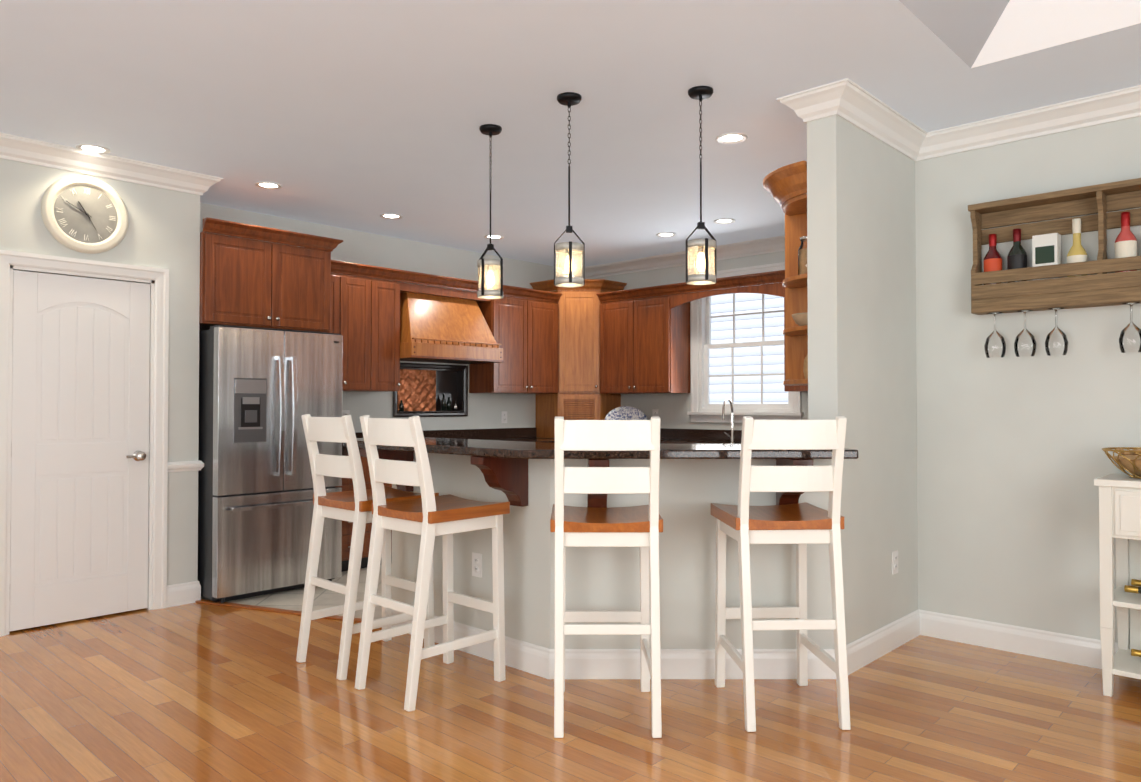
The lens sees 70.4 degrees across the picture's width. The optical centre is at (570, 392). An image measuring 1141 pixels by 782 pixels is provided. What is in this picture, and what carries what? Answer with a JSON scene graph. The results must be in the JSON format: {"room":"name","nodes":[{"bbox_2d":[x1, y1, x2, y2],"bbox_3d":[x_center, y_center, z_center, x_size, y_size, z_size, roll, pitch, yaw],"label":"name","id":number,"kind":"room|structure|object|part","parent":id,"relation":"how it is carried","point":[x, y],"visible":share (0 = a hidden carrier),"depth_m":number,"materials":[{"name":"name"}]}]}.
{"room":"kitchen","nodes":[
{"label":"kitchen","id":0,"kind":"room"},
{"bbox_2d":[0,158,199,584],"bbox_3d":[-3.796,-0.046,3.936,0.120,2.780,3.850,-1,-1,43],"label":"wall","id":1,"kind":"structure","parent":0,"point":[163,231],"depth_m":5.17,"materials":[{"name":"paint"}]},
{"bbox_2d":[9,270,149,630],"bbox_3d":[-2.892,0.327,4.801,0.106,2.035,0.740,-1,-1,43],"label":"pantry door","id":2,"kind":"structure","parent":1,"relation":"in","point":[79,454],"depth_m":4.80,"materials":[{"name":"white wood"}]},
{"bbox_2d":[0,250,168,636],"bbox_3d":[-2.925,0.283,4.842,0.146,2.148,0.926,-1,-1,43],"label":"door frame","id":3,"kind":"structure","parent":1,"relation":"attached to","point":[10,261],"depth_m":5.03,"materials":[{"name":"white wood"}]},
{"bbox_2d":[41,175,128,253],"bbox_3d":[-2.880,-1.063,4.813,0.036,0.464,0.464,-1,-1,43],"label":"wall clock","id":4,"kind":"object","parent":1,"relation":"attached to","point":[84,214],"visible":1,"depth_m":4.80,"materials":[{"name":"white plastic"}]},
{"bbox_2d":[0,132,222,195],"bbox_3d":[-3.596,-1.377,4.006,0.107,0.115,3.715,-1,-1,43],"label":"crown molding","id":5,"kind":"structure","parent":1,"relation":"attached to","point":[12,147],"depth_m":4.84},
{"bbox_2d":[168,460,203,471],"bbox_3d":[-3.701,0.456,3.942,0.060,0.064,3.760,-1,-1,43],"label":"trim","id":6,"kind":"structure","parent":1,"relation":"attached to","point":[198,465],"depth_m":5.21,"materials":[{"name":"white wood"}]},
{"bbox_2d":[201,563,391,619],"bbox_3d":[0.112,1.370,5.886,4.230,0.001,4.370,-1,-1,43],"label":"floor","id":7,"kind":"structure","parent":0,"point":[324,598],"depth_m":5.35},
{"bbox_2d":[198,325,342,602],"bbox_3d":[-2.235,0.473,5.741,0.961,1.797,0.888,-1,-1,43],"label":"fridge","id":8,"kind":"object","parent":7,"relation":"on","point":[262,391],"visible":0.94,"depth_m":5.35,"materials":[{"name":"grey metal"}]},
{"bbox_2d":[335,460,390,571],"bbox_3d":[-1.862,0.933,6.412,0.632,0.898,0.522,-1,-1,43],"label":"base cabinet","id":9,"kind":"object","parent":7,"relation":"on","point":[347,483],"depth_m":6.22,"materials":[{"name":"brown wood"}]},
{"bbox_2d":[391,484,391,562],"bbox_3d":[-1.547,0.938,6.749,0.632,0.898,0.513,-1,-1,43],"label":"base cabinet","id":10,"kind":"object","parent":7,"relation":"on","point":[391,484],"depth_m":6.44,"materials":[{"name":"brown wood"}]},
{"bbox_2d":[535,396,620,439],"bbox_3d":[0.081,0.243,8.489,0.644,0.455,0.631,-1,-1,43],"label":"base cabinet","id":11,"kind":"object","parent":7,"relation":"on","point":[548,408],"depth_m":8.26,"materials":[{"name":"brown wood"}]},
{"bbox_2d":[342,436,740,459],"bbox_3d":[0.434,0.459,6.244,4.224,0.040,3.422,-1,-1,43],"label":"countertop","id":12,"kind":"structure","parent":11,"relation":"on","point":[529,438],"depth_m":7.63,"materials":[{"name":"black stone"}]},
{"bbox_2d":[603,404,646,419],"bbox_3d":[0.562,0.290,8.138,0.312,0.307,0.312,-1,-1,43],"label":"bowl","id":13,"kind":"object","parent":12,"relation":"on","point":[610,411],"depth_m":8.17,"materials":[{"name":"multicoloured ceramic"}]},
{"bbox_3d":[0.561,0.289,8.138,0.312,0.307,0.312,-1,-1,43],"label":"platter","id":14,"kind":"part","parent":13,"relation":"part of","materials":[{"name":"ceramic"}]},
{"bbox_2d":[722,398,734,442],"bbox_3d":[1.398,0.250,7.322,0.116,0.411,0.182,-1,-1,43],"label":"faucet","id":15,"kind":"object","parent":12,"relation":"on","point":[732,438],"depth_m":7.34,"materials":[{"name":"silver metal"}]},
{"bbox_2d":[200,203,573,439],"bbox_3d":[-1.435,0.007,7.437,0.120,2.780,4.490,-1,-1,43],"label":"wall","id":16,"kind":"structure","parent":0,"point":[484,409],"depth_m":7.44,"materials":[{"name":"paint"}]},
{"bbox_2d":[199,217,334,332],"bbox_3d":[-2.339,-0.789,5.866,0.718,0.685,0.937,-1,-1,43],"label":"upper cabinet","id":17,"kind":"object","parent":16,"relation":"attached to","point":[244,282],"depth_m":5.58,"materials":[{"name":"brown wood"}]},
{"bbox_2d":[342,410,349,415],"bbox_3d":[-1.917,0.208,6.824,0.007,0.120,0.120,-1,-1,43],"label":"electrical outlet plate","id":18,"kind":"object","parent":16,"relation":"attached to","point":[344,412],"depth_m":6.84,"materials":[{"name":"white plastic"}]},
{"bbox_2d":[335,260,378,391],"bbox_3d":[-1.938,-0.526,6.561,0.348,1.020,0.628,-1,-1,43],"label":"upper cabinet","id":19,"kind":"object","parent":16,"relation":"attached to","point":[356,297],"depth_m":6.54,"materials":[{"name":"brown wood"}]},
{"bbox_2d":[379,267,402,391],"bbox_3d":[-1.683,-0.522,6.834,0.348,1.020,0.342,-1,-1,43],"label":"upper cabinet","id":20,"kind":"object","parent":16,"relation":"attached to","point":[390,292],"depth_m":6.77,"materials":[{"name":"brown wood"}]},
{"bbox_2d":[393,362,467,416],"bbox_3d":[-1.318,-0.021,7.527,0.115,0.490,0.850,-1,-1,43],"label":"frame","id":21,"kind":"object","parent":16,"relation":"attached to","point":[432,390],"visible":0.96,"depth_m":7.58,"materials":[{"name":"black metal"}]},
{"bbox_2d":[342,428,534,443],"bbox_3d":[-1.316,0.402,7.452,0.020,0.109,2.793,-1,-1,43],"label":"backsplash","id":22,"kind":"structure","parent":16,"relation":"attached to","point":[497,433],"depth_m":7.94,"materials":[{"name":"black stone"}]},
{"bbox_2d":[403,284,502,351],"bbox_3d":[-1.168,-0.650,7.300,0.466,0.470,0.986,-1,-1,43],"label":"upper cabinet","id":23,"kind":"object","parent":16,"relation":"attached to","point":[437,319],"depth_m":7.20,"materials":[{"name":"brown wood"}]},
{"bbox_2d":[400,292,503,363],"bbox_3d":[-1.154,-0.585,7.286,0.503,0.601,1.036,-1,-1,43],"label":"hood","id":24,"kind":"object","parent":23,"relation":"attached to","point":[436,327],"depth_m":7.17,"materials":[{"name":"brown wood"}]},
{"bbox_2d":[501,411,506,422],"bbox_3d":[-0.667,0.249,8.160,0.007,0.120,0.075,-1,-1,43],"label":"electrical outlet plate","id":25,"kind":"object","parent":16,"relation":"attached to","point":[503,413],"depth_m":8.15,"materials":[{"name":"white plastic"}]},
{"bbox_2d":[467,284,554,395],"bbox_3d":[-0.549,-0.503,8.045,0.348,1.020,0.897,-1,-1,43],"label":"upper cabinet","id":26,"kind":"object","parent":16,"relation":"attached to","point":[525,364],"depth_m":7.87,"materials":[{"name":"brown wood"}]},
{"bbox_2d":[531,279,626,395],"bbox_3d":[0.082,-0.567,8.460,0.703,1.160,0.691,-1,-1,43],"label":"upper cabinet","id":27,"kind":"object","parent":16,"relation":"attached to","point":[591,348],"depth_m":8.25,"materials":[{"name":"brown wood"}]},
{"bbox_2d":[0,603,1140,781],"bbox_3d":[0.359,1.331,3.100,8.640,0.001,8.340,-1,-1,43],"label":"floor","id":28,"kind":"structure","parent":0,"point":[196,692],"depth_m":3.32,"materials":[{"name":"brown wood"}]},
{"bbox_2d":[296,414,438,679],"bbox_3d":[-1.032,0.728,4.111,0.450,1.240,0.557,-1,-1,43],"label":"stool","id":29,"kind":"object","parent":28,"relation":"on","point":[354,506],"visible":0.75,"depth_m":4.01,"materials":[{"name":"white wood"}]},
{"bbox_2d":[355,415,509,711],"bbox_3d":[-0.637,0.722,3.728,0.450,1.240,0.557,-1,-1,43],"label":"stool","id":30,"kind":"object","parent":28,"relation":"on","point":[428,516],"visible":1,"depth_m":3.66,"materials":[{"name":"white wood"}]},
{"bbox_2d":[550,417,662,737],"bbox_3d":[0.145,0.717,3.396,0.450,1.240,0.557,0,-1,0],"label":"stool","id":31,"kind":"object","parent":28,"relation":"on","point":[641,527],"visible":1,"depth_m":3.19,"materials":[{"name":"white wood"}]},
{"bbox_2d":[711,416,850,731],"bbox_3d":[0.885,0.718,3.463,0.450,1.240,0.557,0,-1,-3],"label":"stool","id":32,"kind":"object","parent":28,"relation":"on","point":[744,524],"visible":1,"depth_m":3.27,"materials":[{"name":"white wood"}]},
{"bbox_2d":[1094,447,1140,696],"bbox_3d":[2.806,0.790,3.416,0.938,1.090,0.473,-1,-1,43],"label":"console","id":33,"kind":"object","parent":28,"relation":"on","point":[1120,507],"visible":1,"depth_m":3.57,"materials":[{"name":"white wood"}]},
{"bbox_2d":[1102,447,1140,478],"bbox_3d":[2.606,0.316,3.613,0.387,0.134,0.387,-1,-1,43],"label":"bowl","id":34,"kind":"object","parent":33,"relation":"on","point":[1130,460],"depth_m":3.61,"materials":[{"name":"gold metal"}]},
{"bbox_2d":[0,0,1140,267],"bbox_3d":[0.359,-1.574,3.144,8.640,0.250,8.340,-1,-1,43],"label":"ceiling","id":35,"kind":"structure","parent":0,"point":[356,114],"depth_m":3.85,"materials":[{"name":"paint"}]},
{"bbox_2d":[76,144,110,153],"bbox_3d":[-2.785,-1.420,4.715,0.175,0.008,0.175,0,-1,4],"label":"recessed light","id":36,"kind":"object","parent":35,"relation":"in","point":[95,148],"depth_m":4.71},
{"bbox_2d":[255,182,281,188],"bbox_3d":[-2.053,-1.408,5.496,0.175,0.008,0.175,0,-1,4],"label":"recessed light","id":37,"kind":"object","parent":35,"relation":"in","point":[266,185],"depth_m":5.50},
{"bbox_2d":[380,213,402,218],"bbox_3d":[-1.418,-1.394,6.394,0.175,0.008,0.175,0,-1,4],"label":"recessed light","id":38,"kind":"object","parent":35,"relation":"in","point":[388,215],"depth_m":6.40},
{"bbox_2d":[477,124,502,298],"bbox_3d":[-0.431,-0.971,4.354,0.148,0.917,0.148,0,-1,28],"label":"pendant light","id":39,"kind":"object","parent":35,"relation":"hanging from","point":[483,264],"visible":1,"depth_m":4.32,"materials":[{"name":"black metal"}]},
{"bbox_2d":[484,235,503,238],"bbox_3d":[-0.680,-1.382,7.183,0.175,0.008,0.175,-1,-1,34],"label":"recessed light","id":40,"kind":"object","parent":35,"relation":"in","point":[487,236],"depth_m":7.18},
{"bbox_2d":[554,92,584,287],"bbox_3d":[-0.006,-0.977,3.916,0.148,0.917,0.148,0,-1,-5],"label":"pendant light","id":41,"kind":"object","parent":35,"relation":"hanging from","point":[569,248],"visible":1,"depth_m":3.90,"materials":[{"name":"black metal"}]},
{"bbox_2d":[656,232,675,236],"bbox_3d":[0.837,-1.383,7.091,0.175,0.008,0.175,-1,-1,34],"label":"recessed light","id":42,"kind":"object","parent":35,"relation":"in","point":[667,234],"depth_m":7.08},
{"bbox_2d":[686,86,715,284],"bbox_3d":[0.619,-0.979,3.837,0.148,0.917,0.148,0,-1,-12],"label":"pendant light","id":43,"kind":"object","parent":35,"relation":"hanging from","point":[706,245],"visible":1,"depth_m":3.81,"materials":[{"name":"black metal"}]},
{"bbox_2d":[713,219,734,223],"bbox_3d":[1.251,-1.391,6.567,0.175,0.008,0.175,0,-1,22],"label":"recessed light","id":44,"kind":"object","parent":35,"relation":"in","point":[719,221],"depth_m":6.58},
{"bbox_2d":[715,133,746,143],"bbox_3d":[0.901,-1.423,4.525,0.175,0.008,0.175,0,-1,4],"label":"recessed light","id":45,"kind":"object","parent":35,"relation":"in","point":[729,138],"depth_m":4.53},
{"bbox_2d":[391,452,834,648],"bbox_3d":[0.110,0.826,4.249,2.276,1.046,0.926,-1,-1,43],"label":"wall","id":46,"kind":"structure","parent":0,"point":[608,578],"depth_m":3.81,"materials":[{"name":"paint"}]},
{"bbox_2d":[195,599,361,622],"bbox_3d":[-1.734,1.354,4.990,1.519,0.012,0.050,0,-1,22],"label":"trim","id":47,"kind":"structure","parent":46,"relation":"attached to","point":[293,612],"depth_m":5.05,"materials":[{"name":"brown wood"}]},
{"bbox_2d":[360,449,413,491],"bbox_3d":[-1.014,0.431,4.472,0.090,0.250,0.290,-1,-1,43],"label":"corbel bracket","id":48,"kind":"object","parent":46,"relation":"attached to","point":[383,454],"depth_m":4.47,"materials":[{"name":"brown wood"}]},
{"bbox_2d":[472,552,481,577],"bbox_3d":[-0.482,0.888,4.162,0.075,0.120,0.007,-1,-1,43],"label":"electrical outlet plate","id":49,"kind":"object","parent":46,"relation":"attached to","point":[476,564],"depth_m":4.16,"materials":[{"name":"white plastic"}]},
{"bbox_2d":[471,456,527,506],"bbox_3d":[-0.335,0.421,3.836,0.090,0.250,0.290,-1,-1,43],"label":"corbel bracket","id":50,"kind":"object","parent":46,"relation":"attached to","point":[508,477],"depth_m":3.82,"materials":[{"name":"brown wood"}]},
{"bbox_2d":[587,459,608,507],"bbox_3d":[0.124,0.419,3.667,0.096,0.250,0.292,0,-1,1],"label":"corbel bracket","id":51,"kind":"object","parent":46,"relation":"attached to","point":[593,500],"depth_m":3.73,"materials":[{"name":"brown wood"}]},
{"bbox_2d":[343,437,857,458],"bbox_3d":[-0.001,0.277,4.136,2.690,0.040,1.238,-1,-1,43],"label":"countertop","id":52,"kind":"structure","parent":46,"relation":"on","point":[507,449],"depth_m":3.50,"materials":[{"name":"black stone"}]},
{"bbox_2d":[167,581,1129,678],"bbox_3d":[-0.060,1.249,2.185,7.760,0.136,6.190,-1,-1,43],"label":"baseboard","id":53,"kind":"structure","parent":46,"relation":"attached to","point":[537,660],"depth_m":3.96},
{"bbox_2d":[776,459,812,504],"bbox_3d":[1.015,0.419,3.668,0.096,0.250,0.292,0,-1,1],"label":"corbel bracket","id":54,"kind":"object","parent":46,"relation":"attached to","point":[782,498],"depth_m":3.70,"materials":[{"name":"brown wood"}]},
{"bbox_2d":[591,251,807,429],"bbox_3d":[1.701,0.008,7.495,4.380,2.780,0.120,-1,-1,43],"label":"wall","id":55,"kind":"structure","parent":0,"point":[674,408],"depth_m":8.04,"materials":[{"name":"paint"}]},
{"bbox_2d":[603,284,690,395],"bbox_3d":[0.734,-0.503,8.083,0.885,1.020,0.348,-1,-1,43],"label":"upper cabinet","id":56,"kind":"object","parent":55,"relation":"attached to","point":[646,339],"depth_m":7.86,"materials":[{"name":"brown wood"}]},
{"bbox_2d":[652,409,658,416],"bbox_3d":[0.861,0.229,8.189,0.075,0.120,0.007,-1,-1,43],"label":"electrical outlet plate","id":57,"kind":"object","parent":55,"relation":"attached to","point":[655,412],"depth_m":8.19,"materials":[{"name":"white plastic"}]},
{"bbox_2d":[572,235,784,278],"bbox_3d":[1.569,-1.323,7.484,4.230,0.115,0.105,-1,-1,43],"label":"crown molding","id":58,"kind":"structure","parent":55,"relation":"attached to","point":[772,244],"depth_m":7.98,"materials":[{"name":"white wood"}]},
{"bbox_2d":[660,428,741,439],"bbox_3d":[1.831,0.399,7.267,3.581,0.109,0.020,-1,-1,43],"label":"backsplash","id":59,"kind":"structure","parent":55,"relation":"attached to","point":[665,433],"depth_m":7.80,"materials":[{"name":"black stone"}]},
{"bbox_2d":[687,262,803,422],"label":"kitchen window","id":60,"kind":"structure","parent":55,"relation":"in","point":[703,409],"depth_m":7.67,"materials":[{"name":"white glass"}]},
{"bbox_2d":[779,180,807,387],"bbox_3d":[2.046,-0.577,5.131,0.327,1.077,2.191,-1,-1,43],"label":"upper cabinet","id":61,"kind":"object","parent":55,"relation":"attached to","point":[792,197],"depth_m":4.37,"materials":[{"name":"brown wood"}]},
{"bbox_2d":[763,160,807,385],"bbox_3d":[1.350,-0.582,4.441,0.400,1.087,1.030,-1,-1,43],"label":"shelf","id":62,"kind":"object","parent":61,"relation":"attached to","point":[787,184],"depth_m":4.34,"materials":[{"name":"brown wood"}]},
{"bbox_2d":[784,388,807,391],"bbox_3d":[2.356,-0.481,6.578,1.180,0.930,0.327,-1,-1,43],"label":"upper cabinet","id":63,"kind":"object","parent":55,"relation":"attached to","point":[785,389],"depth_m":6.80,"materials":[{"name":"brown wood"}]},
{"bbox_2d":[807,115,917,644],"bbox_3d":[2.206,-0.031,4.940,0.150,2.780,2.920,-1,-1,43],"label":"wall","id":64,"kind":"structure","parent":0,"point":[861,271],"depth_m":4.07,"materials":[{"name":"paint"}]},
{"bbox_2d":[777,89,823,123],"bbox_3d":[2.047,-1.362,4.956,0.135,0.115,2.905,-1,-1,43],"label":"crown molding","id":65,"kind":"structure","parent":64,"relation":"attached to","point":[806,103],"depth_m":3.89,"materials":[{"name":"white wood"}]},
{"bbox_2d":[820,78,931,157],"bbox_3d":[1.566,-1.375,4.091,0.105,0.115,0.985,-1,-1,43],"label":"crown molding","id":66,"kind":"structure","parent":64,"relation":"attached to","point":[853,103],"depth_m":4.03,"materials":[{"name":"white wood"}]},
{"bbox_2d":[892,550,897,574],"bbox_3d":[1.727,0.903,4.297,0.007,0.120,0.075,-1,-1,43],"label":"electrical outlet plate","id":67,"kind":"object","parent":64,"relation":"attached to","point":[895,553],"depth_m":4.29,"materials":[{"name":"white plastic"}]},
{"bbox_2d":[915,116,1140,644],"bbox_3d":[3.505,-0.058,3.189,4.140,2.780,0.120,-1,-1,43],"label":"wall","id":68,"kind":"structure","parent":0,"point":[1013,461],"depth_m":4.21,"materials":[{"name":"paint"}]},
{"bbox_2d":[910,85,1140,160],"bbox_3d":[3.341,-1.389,3.210,3.900,0.115,0.105,-1,-1,43],"label":"crown molding","id":69,"kind":"structure","parent":68,"relation":"attached to","point":[1125,103],"depth_m":4.11,"materials":[{"name":"white wood"}]},
{"bbox_2d":[968,178,1140,357],"bbox_3d":[2.571,-0.591,3.890,1.190,0.803,0.140,-1,-1,43],"label":"shelf","id":70,"kind":"object","parent":68,"relation":"attached to","point":[1050,285],"visible":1,"depth_m":4.02,"materials":[{"name":"brown wood"}]}
]}

